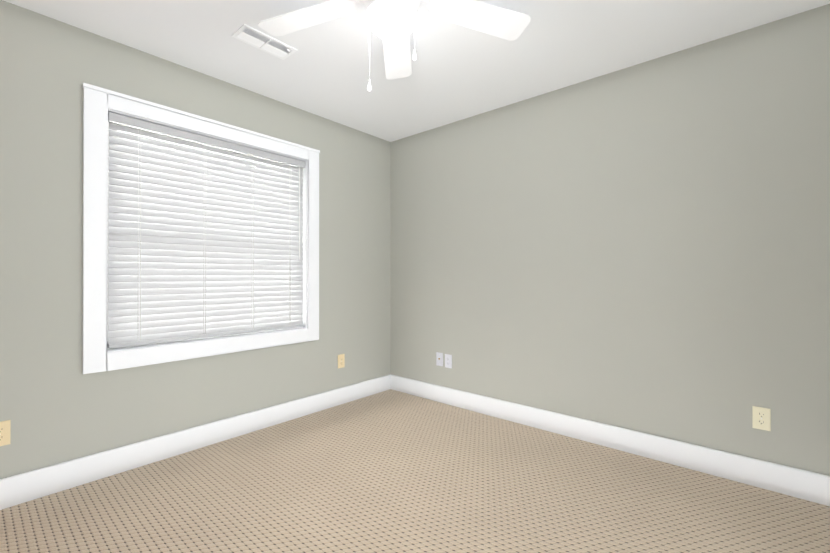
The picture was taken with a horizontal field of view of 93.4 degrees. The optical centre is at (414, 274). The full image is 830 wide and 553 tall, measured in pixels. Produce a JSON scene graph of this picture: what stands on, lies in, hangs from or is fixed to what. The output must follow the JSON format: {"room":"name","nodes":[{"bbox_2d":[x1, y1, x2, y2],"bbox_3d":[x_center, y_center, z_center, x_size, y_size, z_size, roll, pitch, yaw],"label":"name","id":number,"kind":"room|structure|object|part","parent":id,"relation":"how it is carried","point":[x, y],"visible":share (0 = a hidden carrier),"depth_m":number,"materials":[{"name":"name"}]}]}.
{"room":"empty bedroom","nodes":[
{"label":"empty bedroom","id":0,"kind":"room"},
{"bbox_2d":[0,0,390,478],"bbox_3d":[-1.527,-0.099,2.506,0.140,2.440,4.030,0,0,41],"label":"wall","id":1,"kind":"structure","parent":0,"point":[57,406],"depth_m":2.19,"materials":[{"name":"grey paint"}]},
{"bbox_2d":[0,420,10,445],"bbox_3d":[-1.983,0.761,1.867,0.008,0.117,0.072,0,0,41],"label":"outlet","id":2,"kind":"object","parent":1,"relation":"attached to","point":[5,431],"visible":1,"depth_m":1.88,"materials":[{"name":"beige plastic"}]},
{"bbox_2d":[0,374,391,509],"bbox_3d":[-1.140,1.051,2.827,0.017,0.142,2.690,0,0,41],"label":"baseboard","id":3,"kind":"structure","parent":1,"relation":"attached to","point":[66,475],"depth_m":2.37,"materials":[{"name":"white paint"}]},
{"bbox_2d":[82,83,319,373],"bbox_3d":[-1.335,-0.245,2.700,0.165,1.557,1.502,0,0,41],"label":"window","id":4,"kind":"structure","parent":1,"relation":"in","point":[196,235],"depth_m":2.51,"materials":[{"name":"white paint"}]},
{"bbox_3d":[-1.381,-0.245,2.740,0.042,1.348,1.284,0,0,41],"label":"window sash","id":5,"kind":"part","parent":4,"relation":"part of","materials":[{"name":"white plastic"}]},
{"bbox_2d":[107,110,306,351],"bbox_3d":[-1.348,-0.246,2.711,0.140,1.369,1.308,0,0,41],"label":"window frame","id":6,"kind":"structure","parent":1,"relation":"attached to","point":[304,246],"depth_m":3.00,"materials":[{"name":"white paint"}]},
{"bbox_2d":[108,112,304,168],"bbox_3d":[-1.322,-0.889,2.690,0.066,0.054,1.269,0,0,41],"label":"blind valance","id":7,"kind":"object","parent":6,"relation":"attached to","point":[151,127],"visible":0.88,"depth_m":2.54,"materials":[{"name":"white plastic"}]},
{"bbox_2d":[138,128,140,340],"bbox_3d":[-1.644,-0.236,2.326,0.034,1.306,0.016,0,0,41],"label":"blind cord","id":8,"kind":"object","parent":7,"relation":"hanging from","point":[138,128],"depth_m":2.32,"materials":[{"name":"white fabric"}]},
{"bbox_2d":[253,156,253,328],"bbox_3d":[-1.189,-0.235,2.848,0.034,1.306,0.016,0,0,41],"label":"blind cord","id":9,"kind":"object","parent":7,"relation":"hanging from","point":[253,234],"depth_m":2.84,"materials":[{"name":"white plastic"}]},
{"bbox_2d":[289,164,289,296],"bbox_3d":[-0.991,-0.234,3.075,0.034,1.306,0.016,0,0,41],"label":"blind cord","id":10,"kind":"object","parent":7,"relation":"hanging from","point":[289,164],"depth_m":3.06,"materials":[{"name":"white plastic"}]},
{"bbox_2d":[299,167,303,259],"bbox_3d":[-0.904,-0.492,3.108,0.041,0.750,0.016,0,0,-43],"label":"blind cord","id":11,"kind":"object","parent":7,"relation":"hanging from","point":[299,167],"depth_m":3.09,"materials":[{"name":"white fabric"}]},
{"bbox_2d":[338,354,344,367],"bbox_3d":[-0.641,0.752,3.407,0.008,0.117,0.072,0,0,41],"label":"outlet","id":12,"kind":"object","parent":1,"relation":"attached to","point":[341,360],"visible":1,"depth_m":3.41,"materials":[{"name":"beige plastic"}]},
{"bbox_2d":[0,389,829,552],"bbox_3d":[-0.268,1.148,1.405,3.480,0.060,4.030,0,0,41],"label":"floor","id":13,"kind":"structure","parent":0,"point":[390,471],"depth_m":1.94,"materials":[{"name":"carpet"}]},
{"bbox_2d":[4,0,829,141],"bbox_3d":[-0.268,-1.372,1.412,3.480,0.100,4.030,0,0,41],"label":"ceiling","id":14,"kind":"structure","parent":0,"point":[459,72],"depth_m":2.26,"materials":[{"name":"white paint"}]},
{"bbox_2d":[231,24,296,59],"bbox_3d":[-0.850,-1.312,2.223,0.152,0.016,0.315,0,0,41],"label":"ceiling vent","id":15,"kind":"object","parent":14,"relation":"in","point":[247,34],"visible":1,"depth_m":2.21,"materials":[{"name":"white metal"}]},
{"bbox_2d":[258,0,529,90],"bbox_3d":[-0.114,-1.059,1.661,1.279,0.522,1.252,0,0,41],"label":"ceiling fan","id":16,"kind":"object","parent":14,"relation":"hanging from","point":[392,23],"visible":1,"depth_m":1.80,"materials":[{"name":"white plastic"}]},
{"bbox_3d":[-0.100,-1.221,1.696,0.246,0.200,0.246,0,0,41],"label":"motor","id":17,"kind":"part","parent":16,"relation":"part of","materials":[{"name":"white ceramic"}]},
{"bbox_3d":[-0.100,-1.078,1.696,0.216,0.086,0.216,0,0,41],"label":"globe","id":18,"kind":"part","parent":16,"relation":"part of"},
{"bbox_2d":[391,4,829,475],"bbox_3d":[1.063,-0.098,2.828,3.340,2.440,0.140,0,0,41],"label":"wall","id":19,"kind":"structure","parent":0,"point":[643,247],"depth_m":2.42,"materials":[{"name":"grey paint"}]},
{"bbox_2d":[436,352,442,365],"bbox_3d":[0.214,0.748,3.463,0.072,0.117,0.014,0,0,41],"label":"outlet","id":20,"kind":"object","parent":19,"relation":"attached to","point":[439,359],"visible":1,"depth_m":3.46,"materials":[{"name":"white plastic"}]},
{"bbox_2d":[445,354,451,368],"bbox_3d":[0.289,0.752,3.402,0.072,0.117,0.008,0,0,41],"label":"outlet","id":21,"kind":"object","parent":19,"relation":"attached to","point":[448,360],"visible":1,"depth_m":3.40,"materials":[{"name":"white plastic"}]},
{"bbox_2d":[392,375,829,505],"bbox_3d":[0.951,1.052,2.819,3.180,0.143,0.018,0,0,41],"label":"baseboard","id":22,"kind":"structure","parent":19,"relation":"attached to","point":[798,483],"depth_m":2.40,"materials":[{"name":"white paint"}]},
{"bbox_2d":[752,406,770,430],"bbox_3d":[1.827,0.758,2.062,0.072,0.117,0.008,0,0,41],"label":"outlet","id":23,"kind":"object","parent":19,"relation":"attached to","point":[761,418],"visible":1,"depth_m":2.06,"materials":[{"name":"beige plastic"}]}
]}

